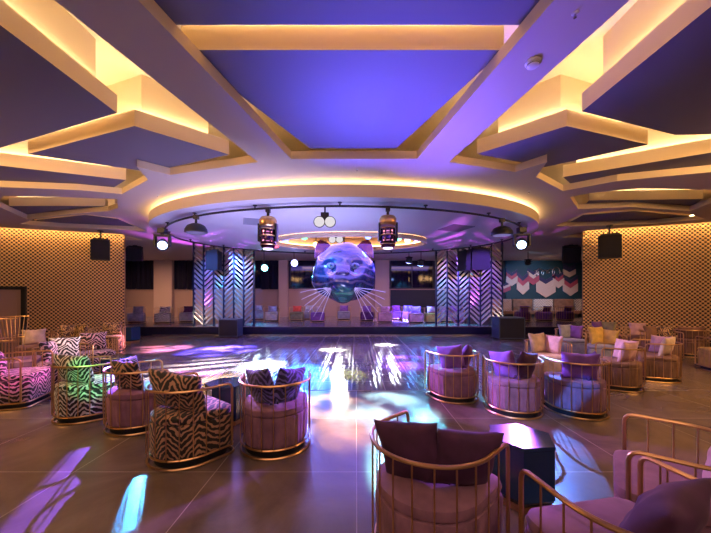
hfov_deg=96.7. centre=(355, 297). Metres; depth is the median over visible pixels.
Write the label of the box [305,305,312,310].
throw cushion
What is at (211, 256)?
grille
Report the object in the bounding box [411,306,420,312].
throw cushion
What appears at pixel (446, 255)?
screen
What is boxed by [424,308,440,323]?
barrel chair
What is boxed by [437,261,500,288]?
window
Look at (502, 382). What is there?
seat cushion
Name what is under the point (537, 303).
booth seat
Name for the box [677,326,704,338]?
table
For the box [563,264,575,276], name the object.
plaque
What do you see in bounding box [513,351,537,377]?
throw cushion
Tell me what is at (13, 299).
door
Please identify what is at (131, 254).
grille
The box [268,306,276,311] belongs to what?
throw cushion
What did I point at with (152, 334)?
trim
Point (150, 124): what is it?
ceiling panel
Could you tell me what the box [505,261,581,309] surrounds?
wall
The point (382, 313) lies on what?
seat cushion
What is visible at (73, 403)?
barrel chair
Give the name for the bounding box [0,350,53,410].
barrel chair
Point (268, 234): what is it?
head
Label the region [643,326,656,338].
throw cushion
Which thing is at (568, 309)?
throw cushion
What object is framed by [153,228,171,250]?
head
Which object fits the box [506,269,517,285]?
plaque
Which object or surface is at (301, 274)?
window
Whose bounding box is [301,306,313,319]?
barrel chair
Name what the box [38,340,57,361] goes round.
throw cushion
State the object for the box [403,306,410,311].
throw cushion
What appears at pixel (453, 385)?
barrel chair
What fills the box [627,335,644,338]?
seat cushion
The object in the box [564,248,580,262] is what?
grille
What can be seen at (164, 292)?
trim
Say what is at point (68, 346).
throw cushion
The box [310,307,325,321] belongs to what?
barrel chair
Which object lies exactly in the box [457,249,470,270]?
loudspeaker
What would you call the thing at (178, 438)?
barrel chair
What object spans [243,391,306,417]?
seat cushion
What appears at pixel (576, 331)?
throw cushion
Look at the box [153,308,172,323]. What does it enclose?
barrel chair
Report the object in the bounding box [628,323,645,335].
throw cushion
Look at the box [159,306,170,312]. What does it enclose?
throw cushion
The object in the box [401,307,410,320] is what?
barrel chair
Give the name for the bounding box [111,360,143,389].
throw cushion
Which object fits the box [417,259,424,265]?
lamp
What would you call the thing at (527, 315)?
barrel chair
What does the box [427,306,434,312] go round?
throw cushion
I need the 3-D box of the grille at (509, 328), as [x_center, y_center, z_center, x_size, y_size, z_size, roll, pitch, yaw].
[6.253,1.210,12.646,0.966,0.774,0.012,0,0,0]
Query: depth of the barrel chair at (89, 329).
9.03 m
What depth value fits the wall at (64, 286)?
12.58 m
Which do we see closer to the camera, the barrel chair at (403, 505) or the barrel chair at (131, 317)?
the barrel chair at (403, 505)
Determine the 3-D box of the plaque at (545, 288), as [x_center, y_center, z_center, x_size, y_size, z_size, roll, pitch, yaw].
[13.157,-0.837,21.905,1.326,1.615,0.070,0,0,0]
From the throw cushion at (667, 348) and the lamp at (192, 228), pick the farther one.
the lamp at (192, 228)
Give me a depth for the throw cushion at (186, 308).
16.89 m
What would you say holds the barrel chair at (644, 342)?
on the floor
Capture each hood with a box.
[184,223,207,233]
[491,226,513,235]
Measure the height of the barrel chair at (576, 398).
0.784 m
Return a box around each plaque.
[498,283,510,292]
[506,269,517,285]
[516,272,528,294]
[527,268,538,284]
[536,274,555,297]
[552,271,563,287]
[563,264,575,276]
[563,275,577,295]
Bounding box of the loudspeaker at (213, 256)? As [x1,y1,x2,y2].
[206,246,221,269]
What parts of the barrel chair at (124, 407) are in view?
rail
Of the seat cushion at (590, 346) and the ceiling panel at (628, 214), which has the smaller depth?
the seat cushion at (590, 346)
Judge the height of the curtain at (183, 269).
2.000 m
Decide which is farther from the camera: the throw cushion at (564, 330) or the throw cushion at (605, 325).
the throw cushion at (605, 325)
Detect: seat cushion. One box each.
[0,366,50,381]
[14,343,39,350]
[37,360,54,366]
[55,374,113,391]
[79,349,115,356]
[106,335,123,338]
[107,380,153,399]
[127,313,144,314]
[150,395,230,425]
[154,313,170,314]
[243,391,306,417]
[376,461,501,523]
[378,312,391,314]
[427,364,476,376]
[485,371,539,387]
[526,497,634,532]
[528,351,561,360]
[544,372,605,388]
[563,337,584,342]
[587,343,614,349]
[600,356,641,367]
[613,450,710,526]
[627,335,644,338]
[636,351,679,360]
[676,337,706,342]
[697,347,710,352]
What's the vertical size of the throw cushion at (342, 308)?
0.346 m
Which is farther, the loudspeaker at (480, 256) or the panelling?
the panelling
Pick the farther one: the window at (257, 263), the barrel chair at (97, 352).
the window at (257, 263)
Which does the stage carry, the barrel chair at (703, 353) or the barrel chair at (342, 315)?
the barrel chair at (342, 315)
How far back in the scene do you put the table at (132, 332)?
11.98 m
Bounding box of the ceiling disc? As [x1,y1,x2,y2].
[149,184,538,252]
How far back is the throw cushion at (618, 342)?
6.16 m
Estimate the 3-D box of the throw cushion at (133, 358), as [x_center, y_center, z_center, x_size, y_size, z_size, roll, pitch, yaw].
[-3.081,0.995,4.260,0.194,0.388,0.426,0,0,8]
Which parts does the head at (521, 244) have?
yoke arm, yoke arm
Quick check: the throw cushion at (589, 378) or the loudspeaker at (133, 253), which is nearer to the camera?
the throw cushion at (589, 378)
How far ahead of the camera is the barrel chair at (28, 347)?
7.70 m
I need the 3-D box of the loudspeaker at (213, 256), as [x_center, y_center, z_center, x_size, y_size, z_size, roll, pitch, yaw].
[-6.381,-1.928,14.195,0.520,1.340,0.510,0,0,0]
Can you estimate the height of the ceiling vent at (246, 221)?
0.023 m
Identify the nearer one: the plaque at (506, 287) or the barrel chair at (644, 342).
the barrel chair at (644, 342)
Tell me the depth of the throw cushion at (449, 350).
5.17 m
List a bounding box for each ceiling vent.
[243,218,258,225]
[438,224,474,231]
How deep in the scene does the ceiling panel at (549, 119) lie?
5.54 m
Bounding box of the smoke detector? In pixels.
[525,56,541,69]
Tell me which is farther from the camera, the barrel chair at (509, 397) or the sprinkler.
the barrel chair at (509, 397)
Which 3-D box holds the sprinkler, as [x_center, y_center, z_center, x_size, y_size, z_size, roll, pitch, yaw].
[1.998,-2.577,2.883,0.060,0.044,0.060,0,0,0]
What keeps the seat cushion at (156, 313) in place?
on the barrel chair at (158, 318)
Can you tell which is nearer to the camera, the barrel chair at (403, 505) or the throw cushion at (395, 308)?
the barrel chair at (403, 505)
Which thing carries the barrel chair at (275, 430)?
on the floor
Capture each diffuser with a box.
[186,231,205,234]
[493,234,510,236]
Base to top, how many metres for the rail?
0.117 m
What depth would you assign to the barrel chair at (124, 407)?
3.93 m
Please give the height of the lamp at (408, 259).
0.882 m
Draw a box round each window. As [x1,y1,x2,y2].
[212,261,278,288]
[290,261,372,288]
[390,261,433,288]
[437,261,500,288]
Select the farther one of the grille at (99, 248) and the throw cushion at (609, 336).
the grille at (99, 248)
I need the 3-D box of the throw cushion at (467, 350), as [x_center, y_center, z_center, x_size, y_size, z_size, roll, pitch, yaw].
[1.861,0.984,5.334,0.198,0.478,0.490,0,0,21]
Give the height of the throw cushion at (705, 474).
0.388 m
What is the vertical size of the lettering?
0.672 m
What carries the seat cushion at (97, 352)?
on the barrel chair at (97, 352)
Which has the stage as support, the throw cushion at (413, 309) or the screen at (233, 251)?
the screen at (233, 251)
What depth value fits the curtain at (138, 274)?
21.86 m
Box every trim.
[125,289,494,289]
[152,334,558,334]
[154,260,174,316]
[279,260,288,316]
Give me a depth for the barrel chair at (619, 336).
10.14 m
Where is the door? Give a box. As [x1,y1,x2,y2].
[0,286,26,342]
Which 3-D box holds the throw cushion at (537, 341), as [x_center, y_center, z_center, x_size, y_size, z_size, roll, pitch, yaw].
[3.965,0.977,6.877,0.468,0.427,0.198,0,0,-14]
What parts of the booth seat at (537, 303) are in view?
backrest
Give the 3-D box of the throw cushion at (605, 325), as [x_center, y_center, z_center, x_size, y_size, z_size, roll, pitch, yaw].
[8.330,0.986,10.484,0.203,0.408,0.508,0,0,-20]
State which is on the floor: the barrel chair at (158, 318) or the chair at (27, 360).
the chair at (27, 360)
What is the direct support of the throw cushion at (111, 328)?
on the barrel chair at (121, 338)
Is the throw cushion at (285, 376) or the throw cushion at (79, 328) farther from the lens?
the throw cushion at (79, 328)
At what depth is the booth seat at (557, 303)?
21.41 m
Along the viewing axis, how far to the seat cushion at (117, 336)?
9.82 m
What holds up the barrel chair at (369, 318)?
on the stage
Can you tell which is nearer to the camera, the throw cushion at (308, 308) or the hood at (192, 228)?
the hood at (192, 228)
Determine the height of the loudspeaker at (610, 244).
1.168 m
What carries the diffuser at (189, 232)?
attached to the lamp at (192, 228)
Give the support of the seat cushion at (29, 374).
on the barrel chair at (20, 387)
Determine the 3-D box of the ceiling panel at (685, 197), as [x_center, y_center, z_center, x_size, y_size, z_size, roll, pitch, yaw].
[8.430,-3.255,9.305,3.669,0.990,0.990,0,0,0]
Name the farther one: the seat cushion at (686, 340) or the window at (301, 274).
the window at (301, 274)
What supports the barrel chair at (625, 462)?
on the floor
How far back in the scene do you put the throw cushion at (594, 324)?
10.52 m
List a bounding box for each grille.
[91,240,108,258]
[126,249,141,260]
[206,251,216,268]
[219,320,236,335]
[466,251,470,269]
[473,249,489,268]
[500,319,523,337]
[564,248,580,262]
[599,235,620,256]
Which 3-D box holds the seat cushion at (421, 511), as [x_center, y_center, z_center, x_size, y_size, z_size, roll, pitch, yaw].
[0.496,1.222,2.116,0.712,0.093,0.724,0,0,-44]
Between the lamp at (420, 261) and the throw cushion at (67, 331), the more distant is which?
the lamp at (420, 261)
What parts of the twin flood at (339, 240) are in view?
globe, globe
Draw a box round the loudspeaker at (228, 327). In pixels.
[219,318,242,337]
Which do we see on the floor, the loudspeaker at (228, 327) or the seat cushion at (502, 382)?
the loudspeaker at (228, 327)
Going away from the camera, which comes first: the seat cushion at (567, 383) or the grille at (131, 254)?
the seat cushion at (567, 383)
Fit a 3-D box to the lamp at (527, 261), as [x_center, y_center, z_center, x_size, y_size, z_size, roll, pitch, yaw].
[9.577,-2.208,17.595,0.365,0.780,0.336,0,0,30]
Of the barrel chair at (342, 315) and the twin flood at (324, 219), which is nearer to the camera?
the twin flood at (324, 219)
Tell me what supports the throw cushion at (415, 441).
on the barrel chair at (403, 505)
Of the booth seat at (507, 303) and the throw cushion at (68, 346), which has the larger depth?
the booth seat at (507, 303)
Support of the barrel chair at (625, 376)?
on the floor
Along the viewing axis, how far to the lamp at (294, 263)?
15.59 m
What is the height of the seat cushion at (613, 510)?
0.093 m
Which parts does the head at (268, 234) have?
yoke arm, yoke arm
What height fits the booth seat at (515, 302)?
1.215 m
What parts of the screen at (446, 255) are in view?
post, post, post, post, post, post, post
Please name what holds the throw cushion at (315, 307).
on the barrel chair at (316, 318)
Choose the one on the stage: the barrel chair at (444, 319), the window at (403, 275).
the barrel chair at (444, 319)
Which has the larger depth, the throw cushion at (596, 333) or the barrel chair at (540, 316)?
the barrel chair at (540, 316)
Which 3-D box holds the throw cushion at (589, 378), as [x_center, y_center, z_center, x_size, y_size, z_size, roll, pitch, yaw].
[3.463,0.995,4.641,0.195,0.388,0.406,0,0,39]
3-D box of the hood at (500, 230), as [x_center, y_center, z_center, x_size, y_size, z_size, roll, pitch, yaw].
[3.910,-1.795,8.462,0.580,0.230,0.460,0,0,0]
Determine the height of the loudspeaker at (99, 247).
1.131 m
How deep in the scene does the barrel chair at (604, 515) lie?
1.70 m
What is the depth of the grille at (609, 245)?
11.13 m
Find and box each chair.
[0,316,40,368]
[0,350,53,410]
[12,332,58,360]
[31,343,93,384]
[50,355,116,424]
[51,328,90,346]
[79,337,118,373]
[91,326,125,352]
[102,359,168,436]
[126,307,145,322]
[144,372,234,471]
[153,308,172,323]
[178,307,195,322]
[239,370,310,460]
[250,306,264,319]
[263,307,279,321]
[289,307,303,321]
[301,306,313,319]
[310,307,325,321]
[337,306,350,320]
[360,307,374,321]
[370,410,509,532]
[377,307,392,322]
[389,306,402,319]
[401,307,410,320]
[408,308,424,323]
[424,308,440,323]
[424,350,479,404]
[440,307,452,322]
[449,307,464,321]
[482,354,543,419]
[513,307,530,321]
[518,456,697,532]
[524,339,572,380]
[535,307,553,321]
[539,355,610,420]
[555,328,589,353]
[556,307,574,320]
[584,332,627,356]
[589,325,622,342]
[595,342,645,392]
[613,413,710,532]
[624,326,644,350]
[631,339,682,383]
[639,330,683,361]
[673,329,709,357]
[695,336,710,371]
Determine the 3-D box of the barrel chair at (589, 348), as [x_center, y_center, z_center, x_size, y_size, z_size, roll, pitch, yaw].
[6.291,1.303,8.022,0.817,0.784,0.767,0,0,30]
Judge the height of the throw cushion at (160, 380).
0.469 m
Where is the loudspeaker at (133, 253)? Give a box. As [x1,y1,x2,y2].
[125,245,143,260]
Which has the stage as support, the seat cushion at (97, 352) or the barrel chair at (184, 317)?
the barrel chair at (184, 317)
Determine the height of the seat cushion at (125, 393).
0.093 m
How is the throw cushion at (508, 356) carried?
on the barrel chair at (509, 397)
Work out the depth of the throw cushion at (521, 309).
17.39 m
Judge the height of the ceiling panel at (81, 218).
0.990 m
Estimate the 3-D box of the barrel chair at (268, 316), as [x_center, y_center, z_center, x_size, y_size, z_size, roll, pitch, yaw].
[-4.628,0.893,17.425,0.817,0.784,0.766,0,0,-6]
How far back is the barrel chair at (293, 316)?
17.27 m
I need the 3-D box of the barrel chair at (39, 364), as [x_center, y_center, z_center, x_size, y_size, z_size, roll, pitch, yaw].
[-5.603,1.303,6.015,0.766,0.784,0.817,0,0,37]
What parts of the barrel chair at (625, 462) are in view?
rail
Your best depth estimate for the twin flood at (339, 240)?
11.08 m
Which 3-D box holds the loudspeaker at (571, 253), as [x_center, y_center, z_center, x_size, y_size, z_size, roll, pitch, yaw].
[10.424,-2.134,15.301,0.720,0.928,0.792,0,0,29]
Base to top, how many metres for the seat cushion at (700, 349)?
0.093 m
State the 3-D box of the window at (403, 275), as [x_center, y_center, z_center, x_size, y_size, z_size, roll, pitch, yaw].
[3.900,-1.730,22.005,3.000,2.200,0.070,0,0,0]
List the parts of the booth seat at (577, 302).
backrest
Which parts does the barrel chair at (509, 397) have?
rail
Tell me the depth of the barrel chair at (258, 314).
18.29 m
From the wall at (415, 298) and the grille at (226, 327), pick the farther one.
the wall at (415, 298)
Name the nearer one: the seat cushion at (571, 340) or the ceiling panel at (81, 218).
the seat cushion at (571, 340)
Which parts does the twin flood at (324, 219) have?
globe, globe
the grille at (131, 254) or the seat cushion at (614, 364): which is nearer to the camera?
the seat cushion at (614, 364)
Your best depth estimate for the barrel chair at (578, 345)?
8.89 m
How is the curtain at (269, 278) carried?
hanging from the ceiling at (141, 31)
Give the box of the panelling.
[125,290,389,316]
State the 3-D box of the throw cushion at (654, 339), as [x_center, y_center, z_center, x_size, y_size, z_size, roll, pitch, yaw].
[6.473,0.995,6.705,0.193,0.388,0.420,0,0,-17]
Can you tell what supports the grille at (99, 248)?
attached to the loudspeaker at (99, 247)
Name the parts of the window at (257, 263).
pane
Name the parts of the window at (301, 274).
pane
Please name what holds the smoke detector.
attached to the ceiling at (141, 31)
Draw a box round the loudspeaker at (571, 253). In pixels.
[562,244,580,263]
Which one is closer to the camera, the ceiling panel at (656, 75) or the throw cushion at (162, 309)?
the ceiling panel at (656, 75)
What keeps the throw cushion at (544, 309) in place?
on the barrel chair at (540, 316)
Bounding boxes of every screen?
[193,243,254,325]
[435,242,502,325]
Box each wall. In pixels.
[0,219,124,337]
[210,261,504,315]
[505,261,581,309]
[582,222,710,342]
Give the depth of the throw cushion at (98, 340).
7.16 m
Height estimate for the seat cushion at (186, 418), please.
0.093 m
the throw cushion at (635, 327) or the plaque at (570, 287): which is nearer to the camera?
the throw cushion at (635, 327)
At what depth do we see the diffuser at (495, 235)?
8.43 m
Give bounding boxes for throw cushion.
[0,351,6,374]
[21,329,45,344]
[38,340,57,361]
[48,336,80,355]
[53,354,94,383]
[59,325,75,337]
[75,324,87,336]
[79,331,106,350]
[102,322,122,334]
[111,355,141,389]
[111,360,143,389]
[132,306,143,312]
[148,368,205,412]
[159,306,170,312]
[183,306,192,311]
[246,368,278,404]
[255,305,262,310]
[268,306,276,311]
[270,367,305,404]
[293,306,301,311]
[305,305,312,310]
[314,306,322,311]
[340,305,347,310]
[363,306,370,311]
[374,419,449,484]
[380,306,389,312]
[392,305,399,310]
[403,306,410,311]
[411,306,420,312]
[423,428,504,484]
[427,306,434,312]
[436,344,466,368]
[462,344,471,368]
[489,350,520,378]
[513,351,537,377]
[519,306,528,311]
[528,333,545,352]
[543,306,551,311]
[545,334,563,354]
[558,324,570,337]
[560,352,599,379]
[563,306,572,311]
[570,325,583,338]
[586,351,599,380]
[588,326,602,343]
[592,321,601,326]
[601,321,616,329]
[603,329,619,344]
[612,338,635,360]
[617,341,638,361]
[619,478,710,532]
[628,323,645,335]
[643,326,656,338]
[648,335,670,354]
[652,325,673,336]
[658,337,675,355]
[702,446,710,501]
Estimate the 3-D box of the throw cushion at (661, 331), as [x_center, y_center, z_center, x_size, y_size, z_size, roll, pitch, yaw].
[8.558,0.986,8.834,0.199,0.408,0.467,0,0,-22]
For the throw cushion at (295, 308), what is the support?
on the barrel chair at (293, 316)
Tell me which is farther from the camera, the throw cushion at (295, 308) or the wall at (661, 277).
the throw cushion at (295, 308)
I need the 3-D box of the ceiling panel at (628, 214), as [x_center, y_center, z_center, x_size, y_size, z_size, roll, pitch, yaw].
[9.410,-3.255,10.706,3.657,0.990,1.483,0,0,6]
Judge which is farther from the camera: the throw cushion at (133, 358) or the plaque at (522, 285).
the plaque at (522, 285)
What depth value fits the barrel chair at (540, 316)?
17.33 m
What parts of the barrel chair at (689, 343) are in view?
rail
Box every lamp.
[184,215,207,234]
[260,265,267,270]
[290,260,297,266]
[405,256,412,263]
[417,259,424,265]
[491,218,513,236]
[524,259,531,264]
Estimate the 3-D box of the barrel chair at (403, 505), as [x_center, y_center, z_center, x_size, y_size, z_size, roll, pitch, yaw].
[0.482,1.303,2.103,0.766,0.784,0.817,0,0,-44]
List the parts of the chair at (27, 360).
rail, seat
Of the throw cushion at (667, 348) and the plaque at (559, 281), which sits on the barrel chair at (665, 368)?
the throw cushion at (667, 348)
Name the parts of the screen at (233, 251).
post, post, post, post, post, post, post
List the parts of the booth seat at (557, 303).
backrest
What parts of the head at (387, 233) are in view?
yoke arm, yoke arm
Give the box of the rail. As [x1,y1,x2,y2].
[165,202,521,253]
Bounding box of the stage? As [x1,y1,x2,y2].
[125,316,581,335]
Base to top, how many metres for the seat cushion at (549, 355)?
0.093 m
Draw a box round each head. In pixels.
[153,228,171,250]
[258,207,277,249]
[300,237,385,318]
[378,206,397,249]
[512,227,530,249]
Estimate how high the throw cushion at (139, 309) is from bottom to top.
0.346 m
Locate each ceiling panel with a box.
[0,0,116,147]
[0,131,125,186]
[9,196,107,213]
[28,74,228,169]
[36,199,135,226]
[154,0,539,24]
[181,25,503,148]
[477,74,647,166]
[563,123,710,182]
[568,194,689,221]
[582,0,710,134]
[582,188,702,205]
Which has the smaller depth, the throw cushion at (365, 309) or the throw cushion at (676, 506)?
the throw cushion at (676, 506)
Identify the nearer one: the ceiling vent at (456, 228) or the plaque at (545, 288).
the ceiling vent at (456, 228)
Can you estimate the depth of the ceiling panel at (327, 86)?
3.83 m
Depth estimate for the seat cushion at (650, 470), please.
2.11 m
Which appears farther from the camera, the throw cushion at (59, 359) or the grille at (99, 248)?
the grille at (99, 248)
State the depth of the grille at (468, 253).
13.77 m
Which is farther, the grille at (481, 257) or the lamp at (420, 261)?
the lamp at (420, 261)
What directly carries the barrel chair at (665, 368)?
on the floor
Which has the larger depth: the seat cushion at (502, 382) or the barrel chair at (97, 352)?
the barrel chair at (97, 352)
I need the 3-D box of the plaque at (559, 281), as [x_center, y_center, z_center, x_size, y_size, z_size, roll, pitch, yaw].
[14.025,-1.281,21.905,0.780,1.190,0.070,0,0,0]
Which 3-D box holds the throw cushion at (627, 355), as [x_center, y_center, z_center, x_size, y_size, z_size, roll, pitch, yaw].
[5.054,0.995,5.869,0.426,0.388,0.195,0,0,-14]
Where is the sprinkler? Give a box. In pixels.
[571,10,578,18]
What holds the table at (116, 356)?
on the floor
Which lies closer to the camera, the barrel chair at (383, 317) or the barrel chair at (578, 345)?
the barrel chair at (578, 345)
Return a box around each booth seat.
[492,299,515,315]
[512,299,537,316]
[533,299,558,316]
[553,299,579,316]
[574,299,581,316]
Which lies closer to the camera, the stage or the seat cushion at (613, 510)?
the seat cushion at (613, 510)
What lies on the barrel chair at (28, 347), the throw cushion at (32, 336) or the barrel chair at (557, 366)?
the throw cushion at (32, 336)
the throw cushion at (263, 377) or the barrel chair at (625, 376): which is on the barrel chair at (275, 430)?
the throw cushion at (263, 377)
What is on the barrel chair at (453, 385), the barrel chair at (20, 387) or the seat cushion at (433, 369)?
the seat cushion at (433, 369)
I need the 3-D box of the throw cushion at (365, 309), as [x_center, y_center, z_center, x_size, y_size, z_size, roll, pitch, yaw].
[0.613,0.604,17.759,0.503,0.346,0.184,0,0,2]
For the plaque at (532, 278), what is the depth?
21.87 m
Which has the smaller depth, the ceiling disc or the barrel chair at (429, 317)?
the ceiling disc
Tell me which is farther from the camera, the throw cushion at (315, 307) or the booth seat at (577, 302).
the booth seat at (577, 302)
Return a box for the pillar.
[375,260,388,316]
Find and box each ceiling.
[0,0,710,260]
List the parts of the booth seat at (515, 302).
backrest, seat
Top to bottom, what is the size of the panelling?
1.850 m
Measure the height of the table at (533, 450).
0.523 m
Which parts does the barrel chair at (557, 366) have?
rail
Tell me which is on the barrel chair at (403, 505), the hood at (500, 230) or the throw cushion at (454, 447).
the throw cushion at (454, 447)
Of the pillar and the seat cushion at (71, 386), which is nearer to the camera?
the seat cushion at (71, 386)
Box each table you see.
[100,354,132,373]
[122,326,140,342]
[204,377,250,425]
[489,423,555,514]
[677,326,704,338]
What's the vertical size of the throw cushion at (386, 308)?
0.346 m
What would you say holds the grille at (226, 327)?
attached to the loudspeaker at (228, 327)
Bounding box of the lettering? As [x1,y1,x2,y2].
[534,267,559,275]
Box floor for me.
[0,336,710,532]
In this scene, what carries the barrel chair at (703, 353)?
on the floor
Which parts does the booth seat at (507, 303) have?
seat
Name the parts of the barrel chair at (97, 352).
rail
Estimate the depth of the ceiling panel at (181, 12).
3.06 m
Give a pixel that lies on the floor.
(78, 478)
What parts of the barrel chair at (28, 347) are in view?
rail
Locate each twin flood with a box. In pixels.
[314,207,335,227]
[328,237,342,243]
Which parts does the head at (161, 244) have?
yoke arm, yoke arm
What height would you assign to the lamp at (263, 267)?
1.272 m
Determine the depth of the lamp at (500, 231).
8.32 m
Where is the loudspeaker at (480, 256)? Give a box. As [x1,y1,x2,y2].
[468,247,489,269]
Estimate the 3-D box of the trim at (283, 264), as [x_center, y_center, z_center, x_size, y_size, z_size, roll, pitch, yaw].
[-5.000,-0.660,21.820,0.620,3.900,0.340,0,0,0]
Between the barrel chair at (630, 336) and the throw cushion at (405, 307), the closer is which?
the barrel chair at (630, 336)
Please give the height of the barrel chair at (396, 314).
0.784 m
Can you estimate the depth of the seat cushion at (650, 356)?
6.40 m
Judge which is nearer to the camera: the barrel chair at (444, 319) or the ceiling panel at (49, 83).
the ceiling panel at (49, 83)
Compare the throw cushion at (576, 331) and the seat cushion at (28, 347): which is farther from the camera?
the throw cushion at (576, 331)
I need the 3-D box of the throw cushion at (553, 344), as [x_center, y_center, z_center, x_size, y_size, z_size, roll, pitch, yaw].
[4.206,0.995,6.763,0.198,0.388,0.428,0,0,-13]
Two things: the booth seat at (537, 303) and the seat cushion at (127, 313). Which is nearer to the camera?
the seat cushion at (127, 313)
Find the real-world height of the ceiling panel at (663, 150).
0.990 m
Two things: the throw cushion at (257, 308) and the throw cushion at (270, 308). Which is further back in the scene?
the throw cushion at (257, 308)
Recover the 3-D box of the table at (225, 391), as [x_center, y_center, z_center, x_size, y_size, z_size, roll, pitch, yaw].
[-1.782,1.431,4.400,0.612,0.523,0.530,0,0,-11]
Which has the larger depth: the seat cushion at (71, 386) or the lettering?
the lettering
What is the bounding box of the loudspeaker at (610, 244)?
[598,225,621,258]
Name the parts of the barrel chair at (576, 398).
rail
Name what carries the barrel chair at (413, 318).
on the stage
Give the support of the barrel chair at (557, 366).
on the floor
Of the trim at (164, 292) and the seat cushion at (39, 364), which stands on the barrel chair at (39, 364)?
the seat cushion at (39, 364)
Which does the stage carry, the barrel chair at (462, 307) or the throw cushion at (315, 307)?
the barrel chair at (462, 307)
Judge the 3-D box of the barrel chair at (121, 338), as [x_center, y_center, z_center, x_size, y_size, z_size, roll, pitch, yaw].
[-7.756,1.303,9.973,0.817,0.784,0.766,0,0,-24]
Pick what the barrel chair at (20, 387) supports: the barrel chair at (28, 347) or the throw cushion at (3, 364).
the throw cushion at (3, 364)
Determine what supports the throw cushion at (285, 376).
on the barrel chair at (275, 430)
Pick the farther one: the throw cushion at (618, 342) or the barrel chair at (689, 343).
the barrel chair at (689, 343)
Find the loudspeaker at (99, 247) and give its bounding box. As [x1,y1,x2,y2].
[90,230,109,260]
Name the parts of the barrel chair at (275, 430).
rail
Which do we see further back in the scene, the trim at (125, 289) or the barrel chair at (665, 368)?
the trim at (125, 289)
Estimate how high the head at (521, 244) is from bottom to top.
0.693 m
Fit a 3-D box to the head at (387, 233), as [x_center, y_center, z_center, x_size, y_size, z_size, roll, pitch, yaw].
[0.738,-1.617,7.324,0.450,0.985,0.400,0,0,0]
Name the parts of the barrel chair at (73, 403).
rail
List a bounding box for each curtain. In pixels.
[125,260,153,288]
[174,260,209,288]
[261,260,277,288]
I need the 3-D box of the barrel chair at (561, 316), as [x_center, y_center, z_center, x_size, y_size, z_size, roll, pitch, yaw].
[11.832,0.893,17.775,0.817,0.784,0.766,0,0,-6]

